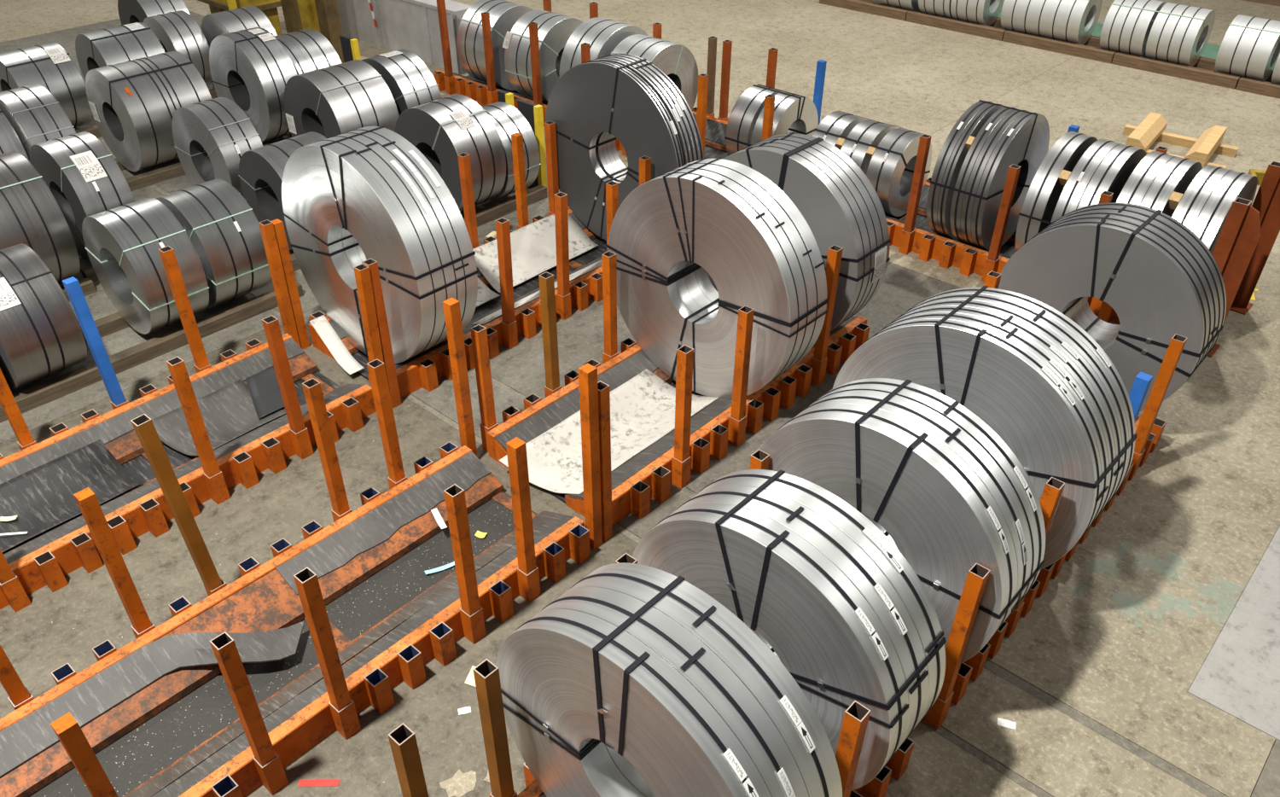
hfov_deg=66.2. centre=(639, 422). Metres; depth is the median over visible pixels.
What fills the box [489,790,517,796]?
socket
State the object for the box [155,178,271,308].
coil
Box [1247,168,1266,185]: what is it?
bracket
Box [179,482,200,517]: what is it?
socket
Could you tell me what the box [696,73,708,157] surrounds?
post
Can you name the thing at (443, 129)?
coil
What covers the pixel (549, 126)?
post
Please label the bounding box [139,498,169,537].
socket
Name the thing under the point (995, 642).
socket
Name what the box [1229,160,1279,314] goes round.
steel post
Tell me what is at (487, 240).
socket
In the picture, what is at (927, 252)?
socket
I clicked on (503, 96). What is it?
bumper plate
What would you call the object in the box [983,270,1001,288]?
post
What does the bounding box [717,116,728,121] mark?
socket
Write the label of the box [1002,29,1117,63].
bearer
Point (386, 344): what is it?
post
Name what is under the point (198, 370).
socket
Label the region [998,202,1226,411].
coil
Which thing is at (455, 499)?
post
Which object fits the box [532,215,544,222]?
socket
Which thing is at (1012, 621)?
socket
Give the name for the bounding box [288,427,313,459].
socket
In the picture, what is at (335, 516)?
socket
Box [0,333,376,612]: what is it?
rack
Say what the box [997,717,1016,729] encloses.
paper scrap
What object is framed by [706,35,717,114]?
post
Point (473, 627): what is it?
socket
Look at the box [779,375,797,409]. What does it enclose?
socket
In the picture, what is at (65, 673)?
socket
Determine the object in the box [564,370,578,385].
socket
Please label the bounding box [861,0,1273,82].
bearer
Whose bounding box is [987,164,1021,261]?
post
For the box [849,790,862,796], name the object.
socket
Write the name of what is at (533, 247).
mat
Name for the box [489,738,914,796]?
rack
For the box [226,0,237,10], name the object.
post
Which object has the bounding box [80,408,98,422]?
socket
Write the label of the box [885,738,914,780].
socket
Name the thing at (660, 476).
socket
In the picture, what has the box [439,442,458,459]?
socket
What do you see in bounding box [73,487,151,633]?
post
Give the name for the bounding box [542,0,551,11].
post
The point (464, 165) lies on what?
post
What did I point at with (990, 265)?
socket
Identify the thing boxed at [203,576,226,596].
socket
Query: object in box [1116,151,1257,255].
pack
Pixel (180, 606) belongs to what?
socket
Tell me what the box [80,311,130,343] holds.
bearer
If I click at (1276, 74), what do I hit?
coil
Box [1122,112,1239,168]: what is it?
wooden skid
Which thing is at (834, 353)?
socket
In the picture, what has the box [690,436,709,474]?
socket
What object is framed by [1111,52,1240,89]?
bearer
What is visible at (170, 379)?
socket
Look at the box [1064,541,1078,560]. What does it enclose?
socket
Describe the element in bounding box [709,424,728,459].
socket
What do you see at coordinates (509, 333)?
socket
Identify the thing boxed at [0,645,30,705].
post
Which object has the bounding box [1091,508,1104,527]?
socket
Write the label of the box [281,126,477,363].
coil
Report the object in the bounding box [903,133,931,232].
post
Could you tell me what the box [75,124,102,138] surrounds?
bearer
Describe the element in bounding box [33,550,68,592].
socket
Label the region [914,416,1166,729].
rack
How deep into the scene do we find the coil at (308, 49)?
13.47 m
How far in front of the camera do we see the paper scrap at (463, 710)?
6.23 m
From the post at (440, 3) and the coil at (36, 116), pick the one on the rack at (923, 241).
the post at (440, 3)
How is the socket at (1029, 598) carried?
attached to the rack at (972, 668)
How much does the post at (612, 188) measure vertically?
1.192 m
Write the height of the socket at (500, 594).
0.270 m
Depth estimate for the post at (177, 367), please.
7.32 m
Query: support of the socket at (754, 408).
attached to the rack at (650, 473)
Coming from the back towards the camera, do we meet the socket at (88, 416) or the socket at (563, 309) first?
the socket at (563, 309)
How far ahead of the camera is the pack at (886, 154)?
11.58 m
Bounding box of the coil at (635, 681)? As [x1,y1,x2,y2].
[495,562,842,796]
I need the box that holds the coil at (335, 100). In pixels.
[283,59,399,138]
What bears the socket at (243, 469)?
attached to the rack at (45, 558)
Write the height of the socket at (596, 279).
0.270 m
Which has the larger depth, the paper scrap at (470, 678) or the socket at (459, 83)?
the socket at (459, 83)
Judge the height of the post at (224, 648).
1.242 m
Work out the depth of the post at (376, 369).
7.28 m
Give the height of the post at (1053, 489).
1.302 m
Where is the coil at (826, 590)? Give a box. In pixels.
[632,469,946,790]
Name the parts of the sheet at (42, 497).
tape strip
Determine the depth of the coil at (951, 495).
5.62 m
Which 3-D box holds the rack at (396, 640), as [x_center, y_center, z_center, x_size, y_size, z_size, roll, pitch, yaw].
[-2.761,1.706,6.159,1.728,0.270,5.340,28,45,32]
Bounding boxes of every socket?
[0,570,31,612]
[7,686,34,709]
[17,439,36,450]
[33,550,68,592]
[49,422,68,436]
[50,662,76,685]
[69,532,103,573]
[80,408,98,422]
[91,639,116,661]
[106,514,137,555]
[110,399,128,409]
[130,621,155,638]
[139,384,157,396]
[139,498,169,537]
[167,375,173,384]
[168,595,191,616]
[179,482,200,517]
[193,363,211,372]
[202,471,230,504]
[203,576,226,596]
[210,773,243,796]
[220,349,237,361]
[232,451,259,488]
[237,556,260,576]
[244,338,261,350]
[251,751,288,795]
[261,436,286,473]
[270,537,291,557]
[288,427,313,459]
[301,520,322,539]
[309,310,325,319]
[326,410,339,442]
[328,698,360,739]
[331,508,352,522]
[341,397,364,432]
[360,486,380,505]
[363,667,394,714]
[387,476,407,488]
[396,644,426,689]
[413,455,433,473]
[418,358,438,391]
[429,622,457,666]
[434,71,445,91]
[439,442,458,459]
[440,348,452,380]
[444,75,455,94]
[454,78,465,95]
[459,606,486,644]
[464,337,474,369]
[465,81,477,100]
[476,85,487,105]
[479,422,498,452]
[483,236,496,244]
[486,326,499,359]
[487,90,497,104]
[488,579,513,622]
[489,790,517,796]
[500,320,517,349]
[501,405,520,422]
[513,96,519,110]
[516,565,540,602]
[519,308,536,339]
[523,393,541,409]
[523,762,535,787]
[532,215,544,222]
[537,302,541,326]
[542,541,565,582]
[544,385,561,397]
[555,292,571,319]
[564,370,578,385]
[568,523,590,564]
[572,281,588,311]
[583,359,600,367]
[589,273,603,302]
[602,352,618,363]
[615,138,619,151]
[620,337,636,353]
[622,145,627,157]
[630,480,650,518]
[651,465,670,503]
[671,455,691,488]
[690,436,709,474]
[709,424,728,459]
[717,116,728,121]
[727,415,746,447]
[745,398,763,433]
[762,386,780,421]
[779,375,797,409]
[794,363,812,397]
[809,356,827,386]
[826,342,842,375]
[839,331,856,363]
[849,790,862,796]
[853,322,870,351]
[860,765,891,796]
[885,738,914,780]
[886,221,895,246]
[898,229,915,255]
[918,233,935,261]
[921,691,954,729]
[938,240,956,268]
[950,662,972,705]
[959,248,977,276]
[963,643,990,681]
[980,257,999,281]
[987,621,1007,659]
[1004,601,1024,638]
[1020,580,1040,617]
[1035,562,1055,597]
[1050,553,1066,579]
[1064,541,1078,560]
[1078,524,1091,543]
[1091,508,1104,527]
[1097,301,1114,322]
[1104,492,1117,511]
[1116,462,1134,495]
[1128,448,1145,481]
[1139,432,1156,466]
[1149,418,1166,452]
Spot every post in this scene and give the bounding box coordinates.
[0,368,34,446]
[0,549,15,584]
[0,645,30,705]
[50,712,118,796]
[62,276,126,405]
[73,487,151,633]
[130,413,222,591]
[158,245,209,368]
[166,356,220,477]
[209,631,276,766]
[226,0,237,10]
[258,219,300,346]
[261,314,305,433]
[270,219,310,349]
[293,567,351,710]
[302,378,349,515]
[353,263,383,362]
[361,258,401,407]
[366,359,405,482]
[387,722,428,796]
[436,0,453,77]
[442,297,477,457]
[443,483,480,616]
[457,152,478,249]
[470,324,496,428]
[472,658,514,796]
[481,11,495,92]
[495,217,515,325]
[506,436,536,575]
[511,132,529,226]
[528,22,541,104]
[538,271,559,390]
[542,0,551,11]
[544,120,558,213]
[554,192,570,296]
[578,363,602,550]
[581,42,590,63]
[589,1,598,18]
[597,380,612,541]
[601,250,617,356]
[605,180,618,251]
[615,552,637,564]
[639,155,651,186]
[652,23,661,39]
[674,344,693,462]
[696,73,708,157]
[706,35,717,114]
[719,40,732,118]
[730,305,754,420]
[749,448,769,470]
[761,93,775,140]
[765,47,778,88]
[813,59,826,126]
[813,244,843,360]
[835,700,870,796]
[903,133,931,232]
[937,563,990,701]
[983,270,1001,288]
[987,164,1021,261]
[1015,477,1064,610]
[1067,124,1079,132]
[1098,191,1113,203]
[1128,371,1152,422]
[1134,333,1187,454]
[1155,145,1168,153]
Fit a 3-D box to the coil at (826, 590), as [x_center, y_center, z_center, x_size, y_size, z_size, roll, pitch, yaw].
[0.767,1.163,5.513,1.764,1.765,0.576,28,45,32]
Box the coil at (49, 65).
[0,41,92,127]
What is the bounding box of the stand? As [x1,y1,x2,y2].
[197,0,282,35]
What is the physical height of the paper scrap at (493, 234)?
0.003 m
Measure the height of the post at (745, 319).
1.282 m
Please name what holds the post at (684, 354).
on the rack at (650, 473)
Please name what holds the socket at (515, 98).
attached to the rack at (923, 241)
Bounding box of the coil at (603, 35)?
[558,17,648,78]
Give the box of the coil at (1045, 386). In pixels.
[832,285,1137,569]
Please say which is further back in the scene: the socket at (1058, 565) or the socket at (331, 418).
the socket at (331, 418)
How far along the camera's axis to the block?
20.33 m
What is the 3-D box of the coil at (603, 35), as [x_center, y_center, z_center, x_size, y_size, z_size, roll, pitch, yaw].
[-0.454,-5.085,14.216,0.640,1.378,1.378,28,45,32]
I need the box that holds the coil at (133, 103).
[85,51,212,171]
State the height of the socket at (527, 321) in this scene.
0.270 m
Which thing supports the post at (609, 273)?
on the rack at (650, 473)
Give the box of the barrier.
[337,0,470,74]
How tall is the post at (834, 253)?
1.352 m
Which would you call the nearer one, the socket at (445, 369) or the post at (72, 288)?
the post at (72, 288)
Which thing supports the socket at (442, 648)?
attached to the rack at (396, 640)
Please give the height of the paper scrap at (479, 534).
0.015 m
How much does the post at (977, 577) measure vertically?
1.302 m
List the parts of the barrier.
rail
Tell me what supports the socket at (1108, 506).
attached to the rack at (972, 668)
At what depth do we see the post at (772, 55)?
13.16 m
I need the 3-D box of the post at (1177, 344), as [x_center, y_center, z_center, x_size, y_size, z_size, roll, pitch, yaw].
[4.029,-0.112,7.720,0.088,1.302,0.088,28,45,32]
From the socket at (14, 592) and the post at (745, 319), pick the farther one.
the post at (745, 319)
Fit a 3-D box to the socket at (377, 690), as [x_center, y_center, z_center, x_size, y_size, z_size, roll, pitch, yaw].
[-1.643,1.690,6.187,0.108,0.270,0.108,28,45,32]
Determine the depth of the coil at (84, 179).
10.27 m
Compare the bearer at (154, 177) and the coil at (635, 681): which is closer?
the coil at (635, 681)
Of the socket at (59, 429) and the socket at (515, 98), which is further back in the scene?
the socket at (515, 98)
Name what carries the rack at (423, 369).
on the floor
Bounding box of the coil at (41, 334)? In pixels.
[0,243,87,389]
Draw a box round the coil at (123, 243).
[81,197,209,334]
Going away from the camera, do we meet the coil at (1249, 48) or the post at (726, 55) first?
the post at (726, 55)
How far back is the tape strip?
5.81 m
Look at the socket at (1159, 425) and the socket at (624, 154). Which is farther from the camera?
the socket at (624, 154)
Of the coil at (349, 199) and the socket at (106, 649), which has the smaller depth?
the socket at (106, 649)
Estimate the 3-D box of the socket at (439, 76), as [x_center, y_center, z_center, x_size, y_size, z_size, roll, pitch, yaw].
[-3.216,-5.489,15.775,0.108,0.270,0.108,28,45,32]
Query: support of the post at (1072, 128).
on the rack at (923, 241)
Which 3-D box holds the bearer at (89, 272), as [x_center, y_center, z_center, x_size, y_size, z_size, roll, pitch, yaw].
[-4.306,-2.739,12.208,0.130,0.132,5.170,28,45,32]
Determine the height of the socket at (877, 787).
0.270 m
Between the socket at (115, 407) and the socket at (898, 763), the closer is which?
the socket at (898, 763)
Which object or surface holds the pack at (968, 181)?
on the rack at (923, 241)
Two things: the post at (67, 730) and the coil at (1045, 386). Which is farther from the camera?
the coil at (1045, 386)
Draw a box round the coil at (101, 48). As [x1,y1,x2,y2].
[75,22,165,80]
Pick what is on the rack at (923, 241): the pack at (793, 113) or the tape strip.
the pack at (793, 113)
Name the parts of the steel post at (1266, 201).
foot plate, stop post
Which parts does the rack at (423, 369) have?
sloped plate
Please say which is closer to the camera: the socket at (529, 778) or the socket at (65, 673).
the socket at (529, 778)
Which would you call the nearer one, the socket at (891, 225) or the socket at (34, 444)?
the socket at (34, 444)
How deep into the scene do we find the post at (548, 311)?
8.27 m
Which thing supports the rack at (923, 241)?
on the floor
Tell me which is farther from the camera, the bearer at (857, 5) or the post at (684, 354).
the bearer at (857, 5)
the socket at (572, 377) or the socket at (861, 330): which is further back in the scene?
the socket at (861, 330)
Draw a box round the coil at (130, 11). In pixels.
[117,0,189,25]
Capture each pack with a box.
[724,84,818,155]
[812,110,931,216]
[926,99,1049,250]
[1015,131,1146,251]
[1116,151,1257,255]
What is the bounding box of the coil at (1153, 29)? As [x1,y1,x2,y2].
[1099,0,1215,66]
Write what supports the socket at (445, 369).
attached to the rack at (423, 369)
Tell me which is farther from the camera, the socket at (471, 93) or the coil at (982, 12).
the coil at (982, 12)
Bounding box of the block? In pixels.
[1242,0,1279,6]
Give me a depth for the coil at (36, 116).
11.32 m
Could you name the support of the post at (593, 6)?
on the rack at (923, 241)
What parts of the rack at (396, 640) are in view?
rubber strip, sloped plate, tape strip, tape strip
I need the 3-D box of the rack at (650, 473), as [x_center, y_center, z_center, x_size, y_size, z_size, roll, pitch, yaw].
[0.479,-0.378,8.964,1.587,0.270,3.730,28,45,32]
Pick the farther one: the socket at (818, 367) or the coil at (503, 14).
the coil at (503, 14)
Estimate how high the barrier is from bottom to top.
1.000 m
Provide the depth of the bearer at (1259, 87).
15.78 m
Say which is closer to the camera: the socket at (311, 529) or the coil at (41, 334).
the socket at (311, 529)
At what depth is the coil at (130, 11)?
15.76 m
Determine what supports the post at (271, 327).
on the rack at (45, 558)
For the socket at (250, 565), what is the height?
0.270 m
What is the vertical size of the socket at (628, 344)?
0.270 m
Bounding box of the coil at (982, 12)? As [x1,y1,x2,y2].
[918,0,1004,25]
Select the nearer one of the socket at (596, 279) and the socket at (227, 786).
the socket at (227, 786)
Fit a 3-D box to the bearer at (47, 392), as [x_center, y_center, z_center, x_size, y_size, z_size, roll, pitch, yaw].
[-5.024,-0.518,9.232,0.130,0.136,4.150,28,45,32]
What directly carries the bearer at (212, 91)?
on the floor
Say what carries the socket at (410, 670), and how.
attached to the rack at (396, 640)
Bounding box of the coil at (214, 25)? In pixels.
[200,5,277,47]
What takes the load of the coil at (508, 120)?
on the bearer at (489, 213)
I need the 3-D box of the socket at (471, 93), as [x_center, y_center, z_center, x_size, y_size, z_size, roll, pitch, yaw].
[-2.646,-5.179,15.364,0.108,0.270,0.108,28,45,32]
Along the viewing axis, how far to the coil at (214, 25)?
15.00 m
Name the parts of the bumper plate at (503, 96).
plate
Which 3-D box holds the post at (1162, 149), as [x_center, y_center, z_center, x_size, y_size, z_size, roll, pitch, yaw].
[5.518,-2.383,10.765,0.088,1.302,0.088,28,45,32]
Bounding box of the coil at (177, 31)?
[142,10,212,85]
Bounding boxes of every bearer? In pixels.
[0,281,303,422]
[60,277,96,302]
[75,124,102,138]
[80,265,98,282]
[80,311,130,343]
[114,158,126,170]
[125,162,185,191]
[208,87,217,98]
[262,136,292,145]
[290,253,300,271]
[462,184,547,226]
[819,0,910,20]
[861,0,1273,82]
[905,10,1007,40]
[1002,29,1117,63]
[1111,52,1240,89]
[1235,76,1279,98]
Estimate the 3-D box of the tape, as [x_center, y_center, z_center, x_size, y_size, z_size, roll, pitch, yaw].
[-4.733,-7.317,17.267,0.180,0.640,0.006,28,45,32]
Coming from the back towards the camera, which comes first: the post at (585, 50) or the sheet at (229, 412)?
the post at (585, 50)
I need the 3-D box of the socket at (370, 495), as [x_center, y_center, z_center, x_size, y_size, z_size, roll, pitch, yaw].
[-2.065,0.646,7.580,0.108,0.270,0.108,28,45,32]
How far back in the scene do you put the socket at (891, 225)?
11.37 m
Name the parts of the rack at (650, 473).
sloped plate, sloped plate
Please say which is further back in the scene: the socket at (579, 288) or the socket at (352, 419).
the socket at (579, 288)
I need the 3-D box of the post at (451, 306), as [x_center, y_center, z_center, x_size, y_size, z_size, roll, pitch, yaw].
[-1.417,-0.291,7.786,0.088,1.530,0.088,28,45,32]
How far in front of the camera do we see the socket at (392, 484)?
7.63 m
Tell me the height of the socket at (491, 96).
0.270 m
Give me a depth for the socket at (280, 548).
7.06 m
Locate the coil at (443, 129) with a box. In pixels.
[394,94,506,211]
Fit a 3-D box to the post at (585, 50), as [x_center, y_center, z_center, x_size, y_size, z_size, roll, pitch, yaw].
[-0.741,-4.592,13.665,0.088,1.322,0.088,28,45,32]
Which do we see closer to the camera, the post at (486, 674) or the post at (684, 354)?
the post at (486, 674)
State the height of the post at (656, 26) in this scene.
1.302 m
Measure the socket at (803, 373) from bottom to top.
0.270 m
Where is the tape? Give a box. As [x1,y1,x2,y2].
[367,0,377,27]
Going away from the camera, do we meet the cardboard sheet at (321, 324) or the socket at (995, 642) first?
the socket at (995, 642)
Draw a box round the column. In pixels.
[280,0,343,63]
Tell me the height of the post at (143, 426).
1.677 m
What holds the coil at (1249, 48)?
on the bearer at (1094, 41)
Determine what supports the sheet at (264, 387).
on the sheet at (229, 412)
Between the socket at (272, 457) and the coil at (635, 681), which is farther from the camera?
the socket at (272, 457)
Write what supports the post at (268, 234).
on the floor
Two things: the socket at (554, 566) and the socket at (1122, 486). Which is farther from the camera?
the socket at (1122, 486)
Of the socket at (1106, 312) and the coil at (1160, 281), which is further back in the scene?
the socket at (1106, 312)
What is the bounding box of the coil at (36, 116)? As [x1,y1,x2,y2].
[0,83,75,160]
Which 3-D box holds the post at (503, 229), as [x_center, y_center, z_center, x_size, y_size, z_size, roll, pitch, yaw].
[-1.265,-1.315,9.298,0.088,1.302,0.088,29,45,32]
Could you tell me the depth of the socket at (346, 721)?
6.01 m
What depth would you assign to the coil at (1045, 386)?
6.20 m
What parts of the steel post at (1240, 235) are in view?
foot plate, stop post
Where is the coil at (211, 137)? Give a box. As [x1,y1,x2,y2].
[171,97,262,198]
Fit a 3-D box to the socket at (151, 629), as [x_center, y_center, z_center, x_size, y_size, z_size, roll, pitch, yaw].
[-3.262,1.439,6.514,0.108,0.270,0.108,28,45,32]
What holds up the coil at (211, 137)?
on the bearer
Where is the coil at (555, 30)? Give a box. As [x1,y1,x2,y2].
[502,9,582,103]
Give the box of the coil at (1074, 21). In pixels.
[1000,0,1102,44]
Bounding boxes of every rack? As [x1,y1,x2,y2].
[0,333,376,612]
[0,442,590,796]
[308,204,606,398]
[434,69,1120,324]
[479,315,870,525]
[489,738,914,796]
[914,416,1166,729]
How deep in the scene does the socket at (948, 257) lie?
10.96 m
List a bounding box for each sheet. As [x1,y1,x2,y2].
[0,439,143,552]
[151,378,285,456]
[245,366,284,418]
[309,314,364,374]
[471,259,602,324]
[475,278,500,307]
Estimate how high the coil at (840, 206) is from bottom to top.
1.885 m
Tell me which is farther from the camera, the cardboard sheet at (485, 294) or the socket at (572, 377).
the cardboard sheet at (485, 294)
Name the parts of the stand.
leg, leg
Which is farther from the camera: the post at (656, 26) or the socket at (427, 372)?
the post at (656, 26)
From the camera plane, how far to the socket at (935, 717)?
6.07 m
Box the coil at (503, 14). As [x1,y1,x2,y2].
[456,0,533,90]
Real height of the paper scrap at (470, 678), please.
0.013 m
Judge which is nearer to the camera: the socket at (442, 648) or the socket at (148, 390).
the socket at (442, 648)
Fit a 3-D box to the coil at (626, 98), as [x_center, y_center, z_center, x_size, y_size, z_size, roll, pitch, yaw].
[-0.205,-2.961,10.772,2.008,2.008,0.433,28,45,32]
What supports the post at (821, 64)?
on the rack at (923, 241)
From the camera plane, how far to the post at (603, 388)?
7.01 m
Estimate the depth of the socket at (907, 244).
11.24 m
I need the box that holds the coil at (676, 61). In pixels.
[610,34,698,110]
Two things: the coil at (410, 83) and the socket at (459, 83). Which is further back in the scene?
the socket at (459, 83)
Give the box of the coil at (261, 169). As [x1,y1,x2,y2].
[238,131,326,250]
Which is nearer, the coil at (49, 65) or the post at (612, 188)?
the post at (612, 188)
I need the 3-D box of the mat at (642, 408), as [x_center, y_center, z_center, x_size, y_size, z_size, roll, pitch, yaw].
[-0.206,0.069,8.384,0.760,0.125,1.965,28,45,32]
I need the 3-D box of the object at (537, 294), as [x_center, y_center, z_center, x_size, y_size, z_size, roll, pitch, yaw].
[-0.969,-1.378,10.163,0.200,0.092,1.850,28,45,32]
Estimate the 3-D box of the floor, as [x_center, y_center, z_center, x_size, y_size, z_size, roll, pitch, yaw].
[4.259,-7.504,18.984,100.000,0.304,85.000,28,45,32]
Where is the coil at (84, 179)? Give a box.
[29,131,134,261]
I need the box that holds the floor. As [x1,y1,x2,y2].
[0,0,1279,796]
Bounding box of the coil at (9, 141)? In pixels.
[0,109,30,162]
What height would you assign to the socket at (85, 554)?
0.270 m
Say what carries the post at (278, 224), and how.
on the floor
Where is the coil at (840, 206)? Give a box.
[706,132,890,331]
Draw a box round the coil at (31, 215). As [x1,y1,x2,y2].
[0,151,80,283]
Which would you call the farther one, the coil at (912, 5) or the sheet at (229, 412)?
the coil at (912, 5)
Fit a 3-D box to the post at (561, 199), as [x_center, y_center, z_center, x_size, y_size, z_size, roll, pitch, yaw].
[-0.768,-1.648,9.738,0.088,1.312,0.088,29,45,32]
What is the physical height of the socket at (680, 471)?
0.270 m
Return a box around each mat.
[472,213,598,293]
[499,368,718,494]
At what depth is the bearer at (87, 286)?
10.44 m
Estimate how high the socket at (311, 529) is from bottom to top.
0.270 m
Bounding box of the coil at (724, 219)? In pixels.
[606,157,828,398]
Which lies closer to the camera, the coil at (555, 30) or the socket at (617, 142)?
the socket at (617, 142)
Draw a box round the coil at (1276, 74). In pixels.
[1271,53,1279,84]
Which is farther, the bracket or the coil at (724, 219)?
the bracket
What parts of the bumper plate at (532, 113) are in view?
plate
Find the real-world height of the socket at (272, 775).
0.270 m
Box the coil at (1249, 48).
[1215,14,1279,81]
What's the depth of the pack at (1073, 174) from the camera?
10.00 m
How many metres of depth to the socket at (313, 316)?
9.67 m
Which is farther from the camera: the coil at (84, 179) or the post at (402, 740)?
the coil at (84, 179)
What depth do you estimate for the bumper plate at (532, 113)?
12.15 m
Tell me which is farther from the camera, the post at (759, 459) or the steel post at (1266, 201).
the steel post at (1266, 201)
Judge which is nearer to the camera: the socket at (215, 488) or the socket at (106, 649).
the socket at (106, 649)
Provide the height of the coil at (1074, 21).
0.908 m
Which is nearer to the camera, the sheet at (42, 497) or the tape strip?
the tape strip
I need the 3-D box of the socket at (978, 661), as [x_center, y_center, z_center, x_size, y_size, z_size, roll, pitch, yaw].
[2.187,1.543,6.406,0.108,0.270,0.108,28,45,32]
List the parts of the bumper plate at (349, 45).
plate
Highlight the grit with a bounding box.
[44,506,511,796]
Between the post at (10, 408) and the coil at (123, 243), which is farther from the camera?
the coil at (123, 243)
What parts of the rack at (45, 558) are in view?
sloped plate, sloped plate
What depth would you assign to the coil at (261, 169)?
10.77 m
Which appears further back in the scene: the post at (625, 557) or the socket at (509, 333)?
the socket at (509, 333)
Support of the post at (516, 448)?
on the rack at (396, 640)
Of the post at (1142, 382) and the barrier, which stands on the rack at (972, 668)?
the post at (1142, 382)
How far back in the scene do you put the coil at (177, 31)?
14.85 m
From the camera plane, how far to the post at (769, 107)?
11.75 m
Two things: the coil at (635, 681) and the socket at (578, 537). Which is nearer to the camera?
the coil at (635, 681)
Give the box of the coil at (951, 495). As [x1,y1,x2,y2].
[758,378,1045,663]
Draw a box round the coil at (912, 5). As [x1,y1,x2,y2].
[872,0,919,11]
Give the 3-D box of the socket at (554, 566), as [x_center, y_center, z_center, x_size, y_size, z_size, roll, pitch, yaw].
[-0.618,1.011,7.101,0.108,0.270,0.108,28,45,32]
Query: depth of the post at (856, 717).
4.74 m
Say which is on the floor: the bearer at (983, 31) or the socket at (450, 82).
the bearer at (983, 31)
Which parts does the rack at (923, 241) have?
sloped plate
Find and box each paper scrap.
[0,515,17,521]
[457,706,471,715]
[464,665,476,686]
[474,530,487,538]
[486,231,496,238]
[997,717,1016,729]
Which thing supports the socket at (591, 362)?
attached to the rack at (650, 473)
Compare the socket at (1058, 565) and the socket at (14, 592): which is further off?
the socket at (1058, 565)
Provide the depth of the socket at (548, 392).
8.64 m
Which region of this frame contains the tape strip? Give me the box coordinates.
[297,779,340,786]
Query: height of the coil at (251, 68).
1.436 m
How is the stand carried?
on the floor
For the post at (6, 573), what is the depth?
6.71 m
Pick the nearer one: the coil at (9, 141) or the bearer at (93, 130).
the coil at (9, 141)
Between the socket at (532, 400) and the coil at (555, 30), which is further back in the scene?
the coil at (555, 30)
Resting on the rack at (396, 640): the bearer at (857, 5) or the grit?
the grit
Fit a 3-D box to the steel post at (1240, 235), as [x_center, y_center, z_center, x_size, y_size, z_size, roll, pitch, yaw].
[5.535,-1.367,9.289,0.340,1.500,0.280,28,45,32]
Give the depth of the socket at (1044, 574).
6.95 m
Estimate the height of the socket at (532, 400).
0.270 m
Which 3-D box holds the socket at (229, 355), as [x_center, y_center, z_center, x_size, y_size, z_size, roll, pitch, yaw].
[-3.803,-0.530,9.143,0.108,0.270,0.108,28,45,32]
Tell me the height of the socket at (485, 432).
0.270 m
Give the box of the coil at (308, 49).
[274,28,341,75]
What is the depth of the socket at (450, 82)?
15.60 m
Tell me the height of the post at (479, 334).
1.172 m
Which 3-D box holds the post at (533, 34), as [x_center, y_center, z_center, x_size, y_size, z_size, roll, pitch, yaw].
[-1.502,-5.040,14.185,0.088,1.412,0.088,28,45,32]
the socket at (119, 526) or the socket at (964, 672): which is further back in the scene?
the socket at (119, 526)
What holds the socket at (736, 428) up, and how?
attached to the rack at (650, 473)
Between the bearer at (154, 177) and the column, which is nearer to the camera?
the bearer at (154, 177)
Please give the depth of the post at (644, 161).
10.13 m
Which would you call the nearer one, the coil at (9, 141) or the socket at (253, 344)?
the socket at (253, 344)
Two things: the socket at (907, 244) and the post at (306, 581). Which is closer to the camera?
the post at (306, 581)
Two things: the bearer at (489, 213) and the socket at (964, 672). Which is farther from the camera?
the bearer at (489, 213)
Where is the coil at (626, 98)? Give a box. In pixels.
[543,53,703,240]
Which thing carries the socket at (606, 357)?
attached to the rack at (650, 473)
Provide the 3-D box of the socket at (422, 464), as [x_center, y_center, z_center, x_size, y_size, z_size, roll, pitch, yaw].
[-1.723,0.419,7.885,0.108,0.270,0.108,28,45,32]
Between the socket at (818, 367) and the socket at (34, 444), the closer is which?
the socket at (34, 444)
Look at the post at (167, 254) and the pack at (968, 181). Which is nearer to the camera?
the post at (167, 254)
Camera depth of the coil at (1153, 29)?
16.51 m
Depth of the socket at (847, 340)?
9.37 m
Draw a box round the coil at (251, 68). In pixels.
[209,27,297,142]
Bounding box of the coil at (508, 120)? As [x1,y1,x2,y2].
[481,101,540,200]
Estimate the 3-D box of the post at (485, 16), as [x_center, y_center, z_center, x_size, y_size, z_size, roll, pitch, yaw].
[-2.263,-5.437,14.744,0.088,1.372,0.088,28,45,32]
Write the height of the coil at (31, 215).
1.360 m
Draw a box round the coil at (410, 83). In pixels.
[361,49,441,115]
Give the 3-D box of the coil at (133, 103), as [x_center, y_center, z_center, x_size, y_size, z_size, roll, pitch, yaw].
[-6.375,-4.081,12.856,1.298,1.298,1.087,28,45,32]
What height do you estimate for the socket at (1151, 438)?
0.270 m
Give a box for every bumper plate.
[339,34,360,62]
[497,89,514,106]
[517,98,547,191]
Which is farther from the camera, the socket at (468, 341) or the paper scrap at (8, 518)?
the socket at (468, 341)
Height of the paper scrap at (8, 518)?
0.013 m
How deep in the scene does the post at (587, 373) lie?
6.87 m
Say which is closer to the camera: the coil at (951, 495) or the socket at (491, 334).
the coil at (951, 495)
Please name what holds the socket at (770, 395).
attached to the rack at (650, 473)
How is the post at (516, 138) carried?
on the rack at (423, 369)
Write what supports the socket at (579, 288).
attached to the rack at (423, 369)
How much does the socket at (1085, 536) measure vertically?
0.270 m
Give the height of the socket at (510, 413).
0.270 m
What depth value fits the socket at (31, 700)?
5.95 m

